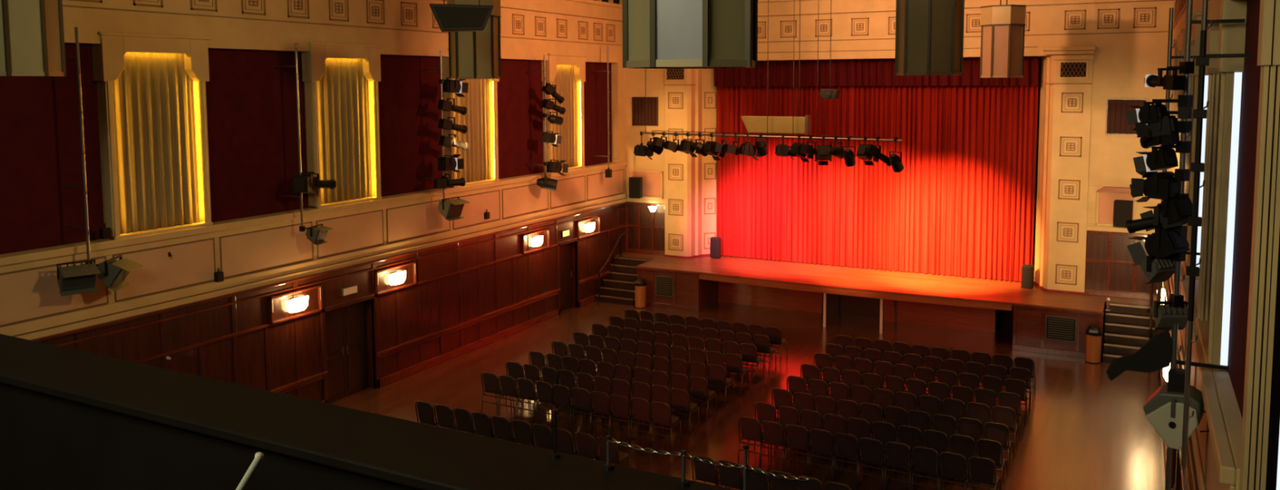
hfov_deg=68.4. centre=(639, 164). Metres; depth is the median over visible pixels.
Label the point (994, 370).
chair
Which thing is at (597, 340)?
chair
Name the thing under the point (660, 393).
chair
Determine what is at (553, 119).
spotlight
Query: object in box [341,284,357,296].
plate
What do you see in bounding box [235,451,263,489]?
tube
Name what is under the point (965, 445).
chair
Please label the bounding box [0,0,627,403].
wall
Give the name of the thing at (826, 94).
projector
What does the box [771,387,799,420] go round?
chair
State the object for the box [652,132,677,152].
spotlight
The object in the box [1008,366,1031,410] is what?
chair
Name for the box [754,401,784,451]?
chair
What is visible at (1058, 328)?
vent grille
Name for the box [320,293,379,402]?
door
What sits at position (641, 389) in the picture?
chair
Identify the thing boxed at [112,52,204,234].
curtain
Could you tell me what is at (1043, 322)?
stage
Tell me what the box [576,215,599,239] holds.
wall lamp
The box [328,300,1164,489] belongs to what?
floor
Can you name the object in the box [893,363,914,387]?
chair
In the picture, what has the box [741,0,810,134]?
board
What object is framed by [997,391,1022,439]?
chair
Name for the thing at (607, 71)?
boom
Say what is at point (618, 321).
chair
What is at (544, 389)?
chair
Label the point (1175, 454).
door
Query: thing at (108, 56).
hood
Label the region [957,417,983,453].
chair
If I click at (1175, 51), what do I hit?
hood
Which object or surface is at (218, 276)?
junction box
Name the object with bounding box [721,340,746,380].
chair
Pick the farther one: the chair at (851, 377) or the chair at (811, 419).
the chair at (851, 377)
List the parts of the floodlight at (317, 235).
barn door, barn door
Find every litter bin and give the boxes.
[634,277,646,307]
[1084,324,1102,363]
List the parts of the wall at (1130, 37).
rail, moulding, rail, moulding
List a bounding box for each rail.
[549,408,811,489]
[1186,30,1209,320]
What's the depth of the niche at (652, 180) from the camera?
30.35 m
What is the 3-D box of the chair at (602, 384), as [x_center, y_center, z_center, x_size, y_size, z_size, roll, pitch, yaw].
[-0.656,4.657,19.113,0.423,0.889,0.533,2,5,27]
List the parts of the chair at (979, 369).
backrest, frame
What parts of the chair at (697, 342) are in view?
backrest, frame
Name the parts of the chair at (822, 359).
backrest, frame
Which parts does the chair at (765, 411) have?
backrest, frame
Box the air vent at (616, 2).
[592,0,619,4]
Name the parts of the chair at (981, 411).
backrest, frame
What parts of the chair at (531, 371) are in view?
frame, backrest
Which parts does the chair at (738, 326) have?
frame, backrest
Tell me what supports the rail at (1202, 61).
attached to the boom at (1205, 2)
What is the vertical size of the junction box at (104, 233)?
0.245 m
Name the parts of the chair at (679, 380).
backrest, frame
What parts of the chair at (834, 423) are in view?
backrest, frame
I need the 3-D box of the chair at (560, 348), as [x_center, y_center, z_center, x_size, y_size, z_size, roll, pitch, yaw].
[-1.724,4.443,21.689,0.423,0.889,0.533,2,6,28]
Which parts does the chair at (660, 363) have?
frame, backrest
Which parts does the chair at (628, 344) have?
frame, backrest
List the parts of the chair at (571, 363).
frame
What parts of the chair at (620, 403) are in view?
leg, backrest, frame, seat rail, seat, leg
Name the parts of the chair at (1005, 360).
backrest, frame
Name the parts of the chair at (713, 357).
backrest, frame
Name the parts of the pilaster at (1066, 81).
cornice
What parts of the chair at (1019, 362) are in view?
frame, backrest, leg, leg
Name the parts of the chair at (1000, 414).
frame, backrest, seat, leg, leg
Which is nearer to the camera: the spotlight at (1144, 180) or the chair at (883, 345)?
the spotlight at (1144, 180)
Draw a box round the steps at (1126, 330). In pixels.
[1102,301,1156,363]
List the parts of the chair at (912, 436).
backrest, frame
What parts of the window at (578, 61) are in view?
sill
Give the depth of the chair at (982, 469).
14.76 m
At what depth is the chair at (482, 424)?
16.83 m
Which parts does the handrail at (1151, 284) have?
post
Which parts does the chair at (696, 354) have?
backrest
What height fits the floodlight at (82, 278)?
0.474 m
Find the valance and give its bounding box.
[713,56,1038,86]
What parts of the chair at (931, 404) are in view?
frame, backrest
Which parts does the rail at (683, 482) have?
post, post, post, post, post, post, twisted rail, post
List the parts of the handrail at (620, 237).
post, rail, post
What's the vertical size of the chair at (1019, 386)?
0.889 m
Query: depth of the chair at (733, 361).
20.47 m
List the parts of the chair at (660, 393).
frame, backrest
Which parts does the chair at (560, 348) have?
backrest, frame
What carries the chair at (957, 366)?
on the floor
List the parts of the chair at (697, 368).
backrest, frame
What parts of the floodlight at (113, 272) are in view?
barn door, barn door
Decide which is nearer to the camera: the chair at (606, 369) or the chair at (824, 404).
the chair at (824, 404)
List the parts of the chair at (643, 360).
frame, backrest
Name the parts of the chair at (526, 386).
leg, frame, backrest, seat rail, seat, leg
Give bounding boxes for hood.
[91,31,211,81]
[301,41,382,81]
[441,51,501,81]
[541,53,586,81]
[1170,39,1178,75]
[1176,29,1185,75]
[1189,11,1208,76]
[1205,0,1247,74]
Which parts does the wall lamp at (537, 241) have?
lamp shade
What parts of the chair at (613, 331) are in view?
backrest, frame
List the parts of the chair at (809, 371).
backrest, frame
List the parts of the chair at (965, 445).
backrest, frame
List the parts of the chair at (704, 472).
backrest, frame, seat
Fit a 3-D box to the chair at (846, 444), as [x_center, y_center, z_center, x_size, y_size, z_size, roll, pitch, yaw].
[3.553,4.908,15.966,0.423,0.889,0.533,2,6,29]
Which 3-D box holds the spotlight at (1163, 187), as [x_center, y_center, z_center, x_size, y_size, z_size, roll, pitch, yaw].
[4.498,0.185,8.145,0.269,0.304,0.360,-3,6,-29]
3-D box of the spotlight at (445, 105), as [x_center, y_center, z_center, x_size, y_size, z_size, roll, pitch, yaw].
[-4.386,-1.344,22.064,0.264,0.405,0.731,4,7,42]
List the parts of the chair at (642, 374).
frame, backrest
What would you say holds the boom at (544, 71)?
attached to the wall at (476, 287)
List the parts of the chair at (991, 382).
backrest, frame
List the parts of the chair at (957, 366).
backrest, frame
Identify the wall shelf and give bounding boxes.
[1096,186,1130,193]
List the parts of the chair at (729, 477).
backrest, seat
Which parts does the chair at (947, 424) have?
backrest, frame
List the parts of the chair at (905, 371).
backrest, frame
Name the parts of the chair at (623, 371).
frame, backrest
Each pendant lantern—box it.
[0,0,66,76]
[447,0,501,79]
[622,0,757,69]
[894,0,964,75]
[979,0,1026,77]
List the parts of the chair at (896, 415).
backrest, frame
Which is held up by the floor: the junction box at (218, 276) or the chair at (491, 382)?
the chair at (491, 382)
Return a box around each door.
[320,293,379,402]
[557,237,580,315]
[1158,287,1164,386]
[1170,448,1180,489]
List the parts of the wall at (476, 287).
maroon panel, buff panel, rail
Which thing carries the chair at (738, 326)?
on the floor
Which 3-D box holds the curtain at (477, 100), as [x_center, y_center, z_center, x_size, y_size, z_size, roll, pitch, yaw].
[-4.280,-1.126,23.768,0.079,3.150,1.780,2,5,28]
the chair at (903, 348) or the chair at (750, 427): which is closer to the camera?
the chair at (750, 427)
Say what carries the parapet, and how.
attached to the wall at (476, 287)
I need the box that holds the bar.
[641,0,902,142]
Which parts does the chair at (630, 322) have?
backrest, frame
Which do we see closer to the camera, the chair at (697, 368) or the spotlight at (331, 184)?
the spotlight at (331, 184)
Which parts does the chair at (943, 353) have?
backrest, frame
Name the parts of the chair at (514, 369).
frame, backrest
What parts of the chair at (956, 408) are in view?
backrest, frame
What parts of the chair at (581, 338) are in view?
frame, backrest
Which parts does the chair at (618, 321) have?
frame, backrest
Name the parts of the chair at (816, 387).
backrest, frame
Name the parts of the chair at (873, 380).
backrest, frame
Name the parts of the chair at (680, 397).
backrest, frame, seat rail, seat, leg, leg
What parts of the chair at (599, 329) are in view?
backrest, frame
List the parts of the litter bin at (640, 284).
lid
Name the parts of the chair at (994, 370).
frame, backrest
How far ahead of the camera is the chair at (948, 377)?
19.19 m
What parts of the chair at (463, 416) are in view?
frame, backrest, seat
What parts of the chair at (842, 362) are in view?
backrest, frame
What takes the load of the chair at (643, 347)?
on the floor
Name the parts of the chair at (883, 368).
backrest, frame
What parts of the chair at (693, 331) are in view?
backrest, frame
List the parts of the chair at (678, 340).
backrest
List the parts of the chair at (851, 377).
backrest, frame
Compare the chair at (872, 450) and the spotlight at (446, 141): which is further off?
the spotlight at (446, 141)
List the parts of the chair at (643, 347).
frame, backrest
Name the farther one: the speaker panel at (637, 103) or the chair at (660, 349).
the speaker panel at (637, 103)
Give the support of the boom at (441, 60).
attached to the wall at (476, 287)
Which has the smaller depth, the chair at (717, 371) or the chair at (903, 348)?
the chair at (717, 371)
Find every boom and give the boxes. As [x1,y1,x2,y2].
[60,26,90,260]
[273,44,303,226]
[420,50,444,198]
[525,54,546,176]
[590,46,609,167]
[1155,8,1199,330]
[1164,0,1244,489]
[1181,0,1251,466]
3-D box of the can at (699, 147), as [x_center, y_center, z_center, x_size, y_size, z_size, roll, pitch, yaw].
[1.521,-0.486,23.385,0.455,0.595,0.304,-4,6,-39]
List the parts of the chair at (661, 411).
leg, frame, backrest, seat rail, seat, leg, leg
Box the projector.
[819,0,840,99]
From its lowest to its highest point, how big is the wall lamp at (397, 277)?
0.540 m
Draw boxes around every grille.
[433,6,489,28]
[629,178,639,197]
[655,275,673,297]
[665,68,685,81]
[711,239,719,256]
[1022,266,1031,288]
[1044,315,1076,342]
[1057,60,1088,79]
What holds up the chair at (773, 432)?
on the floor
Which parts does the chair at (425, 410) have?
frame, backrest, seat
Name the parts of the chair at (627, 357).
frame, backrest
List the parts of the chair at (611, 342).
backrest, frame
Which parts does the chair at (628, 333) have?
backrest, frame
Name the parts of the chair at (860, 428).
backrest, frame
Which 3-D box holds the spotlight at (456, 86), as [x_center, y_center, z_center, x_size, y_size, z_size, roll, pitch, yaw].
[-4.382,-1.800,22.047,0.424,0.453,0.617,4,6,39]
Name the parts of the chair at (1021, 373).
backrest, frame, leg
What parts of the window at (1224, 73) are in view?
sill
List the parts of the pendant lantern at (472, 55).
glass panel, glass panel, glass panel, glass panel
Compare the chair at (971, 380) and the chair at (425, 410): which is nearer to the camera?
the chair at (425, 410)
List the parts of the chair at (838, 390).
backrest, frame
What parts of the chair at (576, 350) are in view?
backrest, frame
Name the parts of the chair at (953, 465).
backrest, frame, seat, seat rail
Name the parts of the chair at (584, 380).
frame, backrest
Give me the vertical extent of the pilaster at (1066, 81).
6.420 m
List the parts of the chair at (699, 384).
frame, backrest, seat rail, seat, leg, leg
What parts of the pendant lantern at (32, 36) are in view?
glass panel, glass panel, glass panel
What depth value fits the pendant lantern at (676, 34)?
6.59 m
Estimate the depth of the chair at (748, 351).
21.24 m
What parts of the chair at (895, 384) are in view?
backrest, frame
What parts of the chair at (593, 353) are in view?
frame, backrest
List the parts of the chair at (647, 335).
backrest, frame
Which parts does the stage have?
block trim, under stage panel, prop post, under stage door, prop post, under stage panel, block trim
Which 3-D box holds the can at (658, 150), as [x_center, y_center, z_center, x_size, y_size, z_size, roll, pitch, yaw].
[0.376,-0.532,23.985,0.455,0.595,0.304,-3,5,-28]
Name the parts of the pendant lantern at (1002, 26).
glass panel, glass panel, glass panel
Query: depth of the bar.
22.27 m
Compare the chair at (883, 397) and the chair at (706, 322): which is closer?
the chair at (883, 397)
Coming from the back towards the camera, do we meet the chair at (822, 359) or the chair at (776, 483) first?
the chair at (822, 359)
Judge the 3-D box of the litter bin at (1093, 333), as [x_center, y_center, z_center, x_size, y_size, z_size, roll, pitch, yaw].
[10.900,4.314,22.654,0.360,0.880,0.370,2,5,28]
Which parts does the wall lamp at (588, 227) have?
lamp shade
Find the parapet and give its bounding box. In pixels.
[0,333,735,489]
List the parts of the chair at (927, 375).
frame, backrest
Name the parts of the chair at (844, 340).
backrest, frame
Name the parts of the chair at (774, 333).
backrest, frame, seat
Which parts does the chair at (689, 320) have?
backrest, frame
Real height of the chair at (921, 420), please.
0.889 m
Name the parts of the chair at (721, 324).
backrest, frame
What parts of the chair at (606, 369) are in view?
backrest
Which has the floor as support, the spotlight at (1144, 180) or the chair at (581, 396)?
the chair at (581, 396)
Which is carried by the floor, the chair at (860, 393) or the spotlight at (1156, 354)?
the chair at (860, 393)
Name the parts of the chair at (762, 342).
backrest, frame, seat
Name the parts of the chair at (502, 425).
backrest, frame, seat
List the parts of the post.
post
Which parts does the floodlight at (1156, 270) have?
barn door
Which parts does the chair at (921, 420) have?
backrest, frame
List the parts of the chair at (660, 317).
frame, backrest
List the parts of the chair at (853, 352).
backrest, frame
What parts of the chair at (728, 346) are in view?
backrest, frame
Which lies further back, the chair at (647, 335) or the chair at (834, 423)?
the chair at (647, 335)
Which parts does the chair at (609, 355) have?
backrest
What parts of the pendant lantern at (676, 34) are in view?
glass panel, glass panel, glass panel, glass panel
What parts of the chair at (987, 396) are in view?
backrest, frame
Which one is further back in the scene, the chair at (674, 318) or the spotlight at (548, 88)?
the spotlight at (548, 88)
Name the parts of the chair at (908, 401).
backrest, frame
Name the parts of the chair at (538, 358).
frame, backrest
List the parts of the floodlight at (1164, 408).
knob, plate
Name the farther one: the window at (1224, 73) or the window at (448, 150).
the window at (448, 150)
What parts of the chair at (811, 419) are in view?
backrest, frame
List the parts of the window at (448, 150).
sill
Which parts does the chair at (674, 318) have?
backrest, frame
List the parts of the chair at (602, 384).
frame, backrest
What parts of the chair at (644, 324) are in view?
frame, backrest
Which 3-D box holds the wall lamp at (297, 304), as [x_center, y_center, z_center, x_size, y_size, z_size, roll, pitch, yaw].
[-6.801,2.788,18.759,0.196,0.540,1.300,2,5,28]
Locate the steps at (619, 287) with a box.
[595,255,654,306]
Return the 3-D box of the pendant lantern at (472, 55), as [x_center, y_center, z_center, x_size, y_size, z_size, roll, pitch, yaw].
[-3.306,-3.595,18.708,0.984,3.780,0.984,-3,6,-32]
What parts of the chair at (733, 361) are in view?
frame, backrest, seat, seat rail, leg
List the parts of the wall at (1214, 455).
rail, buff panel, maroon panel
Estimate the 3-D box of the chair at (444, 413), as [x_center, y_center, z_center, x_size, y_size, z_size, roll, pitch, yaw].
[-3.484,4.810,17.446,0.423,0.889,0.533,2,6,29]
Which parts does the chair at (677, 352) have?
backrest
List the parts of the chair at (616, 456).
backrest, frame, seat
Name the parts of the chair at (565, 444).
frame, backrest, seat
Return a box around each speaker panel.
[631,97,657,125]
[1105,98,1147,135]
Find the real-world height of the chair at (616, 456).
0.889 m
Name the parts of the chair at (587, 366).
backrest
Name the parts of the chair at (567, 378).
frame, backrest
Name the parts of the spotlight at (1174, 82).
gel frame, arm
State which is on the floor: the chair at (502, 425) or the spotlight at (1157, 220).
the chair at (502, 425)
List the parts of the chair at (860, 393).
backrest, frame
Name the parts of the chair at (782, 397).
frame, backrest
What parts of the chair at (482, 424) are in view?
backrest, frame, seat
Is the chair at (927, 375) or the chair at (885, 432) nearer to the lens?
the chair at (885, 432)
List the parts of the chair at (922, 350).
frame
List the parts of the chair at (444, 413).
frame, backrest, seat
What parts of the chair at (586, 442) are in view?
backrest, seat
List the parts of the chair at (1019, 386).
backrest, frame, leg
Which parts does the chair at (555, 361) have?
frame, backrest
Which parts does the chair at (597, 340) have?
backrest, frame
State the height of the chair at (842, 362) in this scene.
0.889 m
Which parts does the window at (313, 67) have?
sill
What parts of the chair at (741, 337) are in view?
frame, backrest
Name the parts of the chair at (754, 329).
backrest, frame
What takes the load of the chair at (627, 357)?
on the floor
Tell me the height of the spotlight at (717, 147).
0.543 m
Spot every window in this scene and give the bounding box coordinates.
[91,31,213,239]
[301,41,382,208]
[441,51,501,187]
[541,53,586,173]
[1167,39,1178,173]
[1174,29,1185,168]
[1182,11,1208,279]
[1195,0,1247,371]
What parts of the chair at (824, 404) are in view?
backrest, frame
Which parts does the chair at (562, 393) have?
frame, backrest, seat rail, seat, leg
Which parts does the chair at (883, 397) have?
backrest, frame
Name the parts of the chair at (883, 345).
frame, backrest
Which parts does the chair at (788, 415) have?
backrest, frame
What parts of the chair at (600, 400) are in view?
leg, backrest, frame, seat rail, seat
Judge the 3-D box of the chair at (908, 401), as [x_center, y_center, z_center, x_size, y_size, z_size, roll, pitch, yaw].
[5.146,4.724,18.059,0.423,0.889,0.533,2,6,29]
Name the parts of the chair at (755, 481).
backrest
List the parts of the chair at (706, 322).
backrest, frame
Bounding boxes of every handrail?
[598,228,630,302]
[1149,283,1153,339]
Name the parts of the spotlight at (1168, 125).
arm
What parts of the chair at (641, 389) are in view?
backrest, frame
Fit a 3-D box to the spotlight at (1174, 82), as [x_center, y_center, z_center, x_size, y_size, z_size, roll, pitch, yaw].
[4.542,-0.758,8.105,0.237,0.238,0.446,-1,5,-4]
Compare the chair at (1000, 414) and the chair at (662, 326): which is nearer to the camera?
the chair at (1000, 414)
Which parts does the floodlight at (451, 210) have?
barn door, barn door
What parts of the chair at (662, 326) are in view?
backrest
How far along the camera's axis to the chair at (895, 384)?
18.83 m
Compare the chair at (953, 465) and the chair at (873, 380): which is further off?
the chair at (873, 380)
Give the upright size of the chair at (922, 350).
0.889 m
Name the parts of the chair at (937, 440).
backrest, frame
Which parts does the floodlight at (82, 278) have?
barn door, barn door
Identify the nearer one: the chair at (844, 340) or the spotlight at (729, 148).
the chair at (844, 340)
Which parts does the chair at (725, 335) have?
frame, backrest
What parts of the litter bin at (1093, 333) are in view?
lid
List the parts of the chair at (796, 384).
backrest, frame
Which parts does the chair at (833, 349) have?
frame, backrest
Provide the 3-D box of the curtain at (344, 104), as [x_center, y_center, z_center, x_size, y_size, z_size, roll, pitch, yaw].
[-6.301,-0.794,19.965,0.079,3.150,1.780,2,5,28]
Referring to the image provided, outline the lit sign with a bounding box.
[560,229,569,237]
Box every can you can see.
[536,173,557,191]
[646,131,663,155]
[693,133,707,156]
[755,133,768,156]
[829,135,844,158]
[842,136,855,166]
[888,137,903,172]
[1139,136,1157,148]
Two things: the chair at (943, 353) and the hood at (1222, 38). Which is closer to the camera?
the hood at (1222, 38)
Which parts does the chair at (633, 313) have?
backrest, frame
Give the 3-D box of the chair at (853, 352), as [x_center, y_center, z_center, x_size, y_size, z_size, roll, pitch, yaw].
[4.865,4.459,21.190,0.423,0.889,0.533,2,6,28]
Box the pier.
[1239,0,1279,489]
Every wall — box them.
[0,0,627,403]
[625,0,1174,341]
[1157,0,1260,489]
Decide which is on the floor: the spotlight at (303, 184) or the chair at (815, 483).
the chair at (815, 483)
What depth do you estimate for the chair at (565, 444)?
16.00 m
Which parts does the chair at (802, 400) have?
backrest, frame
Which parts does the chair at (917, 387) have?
backrest, frame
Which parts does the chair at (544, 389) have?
leg, frame, backrest, seat rail, seat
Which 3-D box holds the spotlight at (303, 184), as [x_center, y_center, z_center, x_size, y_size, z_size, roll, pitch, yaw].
[-6.509,0.380,18.261,0.424,0.424,0.519,0,5,-1]
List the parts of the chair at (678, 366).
backrest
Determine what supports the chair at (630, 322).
on the floor
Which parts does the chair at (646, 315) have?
frame, backrest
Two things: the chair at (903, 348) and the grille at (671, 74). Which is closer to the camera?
the chair at (903, 348)
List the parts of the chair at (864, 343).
backrest, frame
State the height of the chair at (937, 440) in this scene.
0.889 m
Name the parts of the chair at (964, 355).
frame, backrest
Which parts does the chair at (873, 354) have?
backrest, frame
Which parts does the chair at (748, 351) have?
backrest, frame, seat, seat rail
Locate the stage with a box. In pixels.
[616,252,1156,359]
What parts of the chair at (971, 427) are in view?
backrest, frame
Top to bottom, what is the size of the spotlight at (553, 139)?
0.434 m
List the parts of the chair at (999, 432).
backrest, frame, seat, leg, leg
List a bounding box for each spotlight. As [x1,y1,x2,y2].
[293,171,319,193]
[311,173,336,189]
[433,173,465,188]
[437,97,466,115]
[437,116,467,133]
[437,154,463,172]
[438,133,468,151]
[439,77,468,97]
[541,83,564,103]
[541,98,565,114]
[541,131,561,146]
[542,111,563,125]
[543,159,568,175]
[633,131,653,159]
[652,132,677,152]
[663,132,689,154]
[679,132,701,157]
[702,133,725,160]
[711,133,738,155]
[723,133,739,154]
[738,133,761,160]
[774,134,795,159]
[790,134,813,162]
[800,135,817,155]
[814,135,831,165]
[856,136,878,165]
[865,137,890,166]
[1106,328,1173,381]
[1125,205,1185,233]
[1126,94,1192,130]
[1126,225,1190,271]
[1129,175,1167,202]
[1130,168,1189,201]
[1133,140,1191,177]
[1134,106,1191,142]
[1139,193,1192,231]
[1140,120,1191,148]
[1143,62,1194,90]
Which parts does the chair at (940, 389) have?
frame, backrest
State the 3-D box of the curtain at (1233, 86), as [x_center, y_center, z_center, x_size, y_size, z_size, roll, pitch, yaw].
[5.543,0.206,8.829,0.089,2.950,1.512,2,5,28]
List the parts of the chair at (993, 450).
backrest, frame, seat, leg, leg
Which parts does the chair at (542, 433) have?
seat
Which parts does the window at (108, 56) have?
sill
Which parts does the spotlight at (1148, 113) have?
gel frame, arm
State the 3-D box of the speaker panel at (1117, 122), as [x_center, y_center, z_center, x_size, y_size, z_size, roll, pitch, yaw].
[12.297,-1.201,23.822,0.920,0.920,0.060,2,5,28]
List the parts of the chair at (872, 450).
leg, backrest, frame, seat rail, seat, leg, leg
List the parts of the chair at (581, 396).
leg, frame, backrest, seat rail, seat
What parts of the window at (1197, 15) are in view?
sill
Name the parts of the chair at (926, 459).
leg, leg, backrest, frame, seat rail, seat, leg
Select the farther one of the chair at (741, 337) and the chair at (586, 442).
the chair at (741, 337)
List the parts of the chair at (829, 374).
frame, backrest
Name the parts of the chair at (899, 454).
leg, leg, backrest, frame, seat rail, seat, leg, leg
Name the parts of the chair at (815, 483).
backrest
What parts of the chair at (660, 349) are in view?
backrest, frame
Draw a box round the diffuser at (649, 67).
[648,66,707,67]
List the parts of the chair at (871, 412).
frame, backrest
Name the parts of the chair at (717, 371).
frame, backrest, seat rail, seat, leg, leg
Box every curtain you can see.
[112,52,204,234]
[316,57,374,204]
[453,79,492,182]
[551,65,578,167]
[716,60,1039,281]
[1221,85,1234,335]
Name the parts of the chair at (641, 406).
leg, backrest, frame, seat rail, seat, leg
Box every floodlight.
[56,259,100,296]
[84,254,142,291]
[299,223,333,244]
[437,196,469,220]
[1132,251,1186,284]
[1142,367,1208,448]
[1145,293,1187,329]
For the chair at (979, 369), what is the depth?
19.73 m
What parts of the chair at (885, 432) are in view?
backrest, frame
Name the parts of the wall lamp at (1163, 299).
lamp shade, frame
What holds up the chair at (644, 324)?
on the floor
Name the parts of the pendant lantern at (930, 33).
glass panel, glass panel, glass panel, glass panel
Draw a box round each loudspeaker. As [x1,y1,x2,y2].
[628,177,642,198]
[710,236,720,257]
[1021,263,1034,288]
[1113,199,1133,227]
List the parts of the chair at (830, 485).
backrest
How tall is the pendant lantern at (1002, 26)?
3.780 m
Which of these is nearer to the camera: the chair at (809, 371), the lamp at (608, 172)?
the chair at (809, 371)
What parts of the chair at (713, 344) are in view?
backrest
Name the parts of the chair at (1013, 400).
backrest, frame, leg, leg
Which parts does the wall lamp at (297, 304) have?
lamp shade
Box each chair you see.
[414,400,449,428]
[434,404,468,432]
[452,407,487,436]
[471,411,506,440]
[480,371,511,415]
[490,415,525,444]
[497,374,529,419]
[505,360,525,404]
[511,419,545,448]
[515,377,547,423]
[522,363,542,407]
[528,351,548,377]
[531,422,553,450]
[533,380,565,426]
[540,366,560,409]
[545,353,565,375]
[551,340,570,366]
[551,383,583,431]
[551,427,586,457]
[557,368,578,413]
[562,355,581,376]
[568,342,586,368]
[571,386,603,433]
[573,331,590,353]
[573,431,599,460]
[575,372,595,417]
[578,358,599,379]
[584,345,603,368]
[587,333,606,355]
[589,391,621,435]
[591,323,608,344]
[592,375,614,417]
[595,435,631,466]
[596,360,617,382]
[600,347,620,368]
[604,336,622,360]
[606,324,624,346]
[608,315,623,333]
[608,394,639,442]
[611,377,634,421]
[613,364,635,402]
[617,350,637,377]
[619,337,638,363]
[622,327,638,351]
[623,317,639,337]
[624,308,639,328]
[629,396,662,446]
[631,381,653,427]
[632,366,653,405]
[634,352,654,379]
[635,340,655,362]
[638,310,654,329]
[638,319,656,341]
[638,328,656,365]
[649,400,681,450]
[650,369,672,393]
[650,384,680,431]
[651,355,672,383]
[653,311,671,330]
[653,321,672,341]
[653,331,673,364]
[653,342,672,378]
[669,314,686,333]
[669,387,699,435]
[670,323,688,343]
[670,345,690,367]
[670,358,691,382]
[670,372,698,417]
[671,333,689,357]
[684,315,706,346]
[686,324,704,345]
[687,336,706,358]
[688,347,708,368]
[688,360,715,404]
[688,375,717,421]
[691,454,726,487]
[700,317,717,337]
[702,327,725,359]
[704,337,724,359]
[705,350,731,391]
[706,363,734,407]
[715,320,731,339]
[715,459,742,489]
[718,329,742,362]
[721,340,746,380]
[723,352,749,394]
[731,321,754,351]
[734,332,759,370]
[737,416,768,467]
[738,342,764,382]
[741,466,772,489]
[748,324,771,360]
[751,333,776,373]
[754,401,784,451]
[760,420,791,471]
[764,325,787,364]
[768,470,798,489]
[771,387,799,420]
[776,405,802,455]
[783,423,815,475]
[786,375,809,403]
[792,391,817,419]
[795,475,823,489]
[799,408,825,460]
[800,363,822,389]
[807,378,831,406]
[808,428,839,481]
[813,352,835,377]
[813,395,839,422]
[820,366,843,392]
[822,413,848,465]
[823,480,851,489]
[825,342,844,381]
[828,381,853,409]
[832,432,865,487]
[833,355,853,396]
[835,334,853,355]
[836,399,862,421]
[841,368,863,393]
[844,345,863,364]
[845,417,874,469]
[850,384,875,431]
[853,337,872,358]
[853,357,875,395]
[857,436,889,489]
[859,402,886,444]
[861,372,885,414]
[862,347,882,383]
[870,420,899,473]
[871,387,897,431]
[872,338,895,373]
[873,360,895,398]
[882,351,902,382]
[882,374,906,417]
[883,405,909,447]
[884,440,915,489]
[891,341,911,360]
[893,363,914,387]
[894,391,920,417]
[895,424,924,478]
[902,352,923,369]
[905,377,927,404]
[906,409,934,446]
[911,343,929,361]
[911,445,942,489]
[914,366,935,391]
[918,394,944,428]
[921,429,951,484]
[923,355,943,379]
[927,381,950,407]
[930,346,950,369]
[932,413,959,443]
[936,368,958,394]
[938,451,969,489]
[942,397,968,432]
[943,358,964,382]
[947,433,977,484]
[950,348,970,372]
[950,385,973,411]
[957,372,979,398]
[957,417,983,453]
[964,361,986,386]
[966,401,991,437]
[967,455,998,489]
[971,351,991,368]
[973,387,997,422]
[974,438,1004,489]
[980,374,1003,400]
[983,421,1010,475]
[986,364,1007,389]
[991,353,1013,377]
[991,405,1017,456]
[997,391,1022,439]
[1004,377,1027,424]
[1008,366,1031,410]
[1013,356,1035,399]
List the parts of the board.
plate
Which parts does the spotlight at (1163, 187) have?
arm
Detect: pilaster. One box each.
[663,68,716,257]
[1033,45,1096,294]
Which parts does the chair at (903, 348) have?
backrest, frame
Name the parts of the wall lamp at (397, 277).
lamp shade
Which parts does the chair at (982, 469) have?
backrest, seat rail, seat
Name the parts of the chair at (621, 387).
frame, backrest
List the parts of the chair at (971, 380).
frame, backrest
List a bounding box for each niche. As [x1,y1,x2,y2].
[626,169,662,199]
[1095,191,1137,226]
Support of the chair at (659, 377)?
on the floor
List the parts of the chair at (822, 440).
leg, backrest, frame, seat rail, seat, leg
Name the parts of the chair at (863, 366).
frame, backrest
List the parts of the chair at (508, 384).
leg, backrest, frame, seat rail, seat, leg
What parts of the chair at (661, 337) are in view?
frame, backrest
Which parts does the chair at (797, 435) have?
leg, backrest, frame, seat rail, seat, leg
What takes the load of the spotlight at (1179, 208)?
attached to the boom at (1188, 22)
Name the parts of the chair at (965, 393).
frame, backrest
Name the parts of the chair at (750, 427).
leg, backrest, frame, seat rail, seat, leg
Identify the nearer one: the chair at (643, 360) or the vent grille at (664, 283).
the chair at (643, 360)
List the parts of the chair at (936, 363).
frame, backrest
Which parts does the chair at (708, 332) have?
frame, backrest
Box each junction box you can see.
[99,222,111,239]
[213,267,223,281]
[484,208,489,218]
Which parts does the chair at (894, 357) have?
backrest, frame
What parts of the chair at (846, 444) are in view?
leg, backrest, frame, seat rail, seat, leg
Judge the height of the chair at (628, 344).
0.889 m
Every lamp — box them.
[267,284,322,324]
[374,261,417,295]
[520,228,550,254]
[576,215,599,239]
[604,167,612,177]
[648,205,657,211]
[1156,281,1166,301]
[1162,363,1170,381]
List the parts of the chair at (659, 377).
backrest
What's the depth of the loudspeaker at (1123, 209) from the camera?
23.67 m
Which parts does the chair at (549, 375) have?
backrest, frame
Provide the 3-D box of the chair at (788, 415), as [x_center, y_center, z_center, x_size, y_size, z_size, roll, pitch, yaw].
[2.794,4.798,17.303,0.423,0.889,0.533,2,5,28]
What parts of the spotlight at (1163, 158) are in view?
gel frame, arm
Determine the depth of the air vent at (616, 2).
29.65 m
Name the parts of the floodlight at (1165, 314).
barn door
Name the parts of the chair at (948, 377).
backrest, frame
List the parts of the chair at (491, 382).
leg, frame, backrest, seat rail, seat, leg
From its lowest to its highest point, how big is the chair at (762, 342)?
0.889 m
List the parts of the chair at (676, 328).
backrest, frame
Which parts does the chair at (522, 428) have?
backrest, frame, seat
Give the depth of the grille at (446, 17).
14.74 m
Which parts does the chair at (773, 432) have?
leg, backrest, frame, seat rail, seat, leg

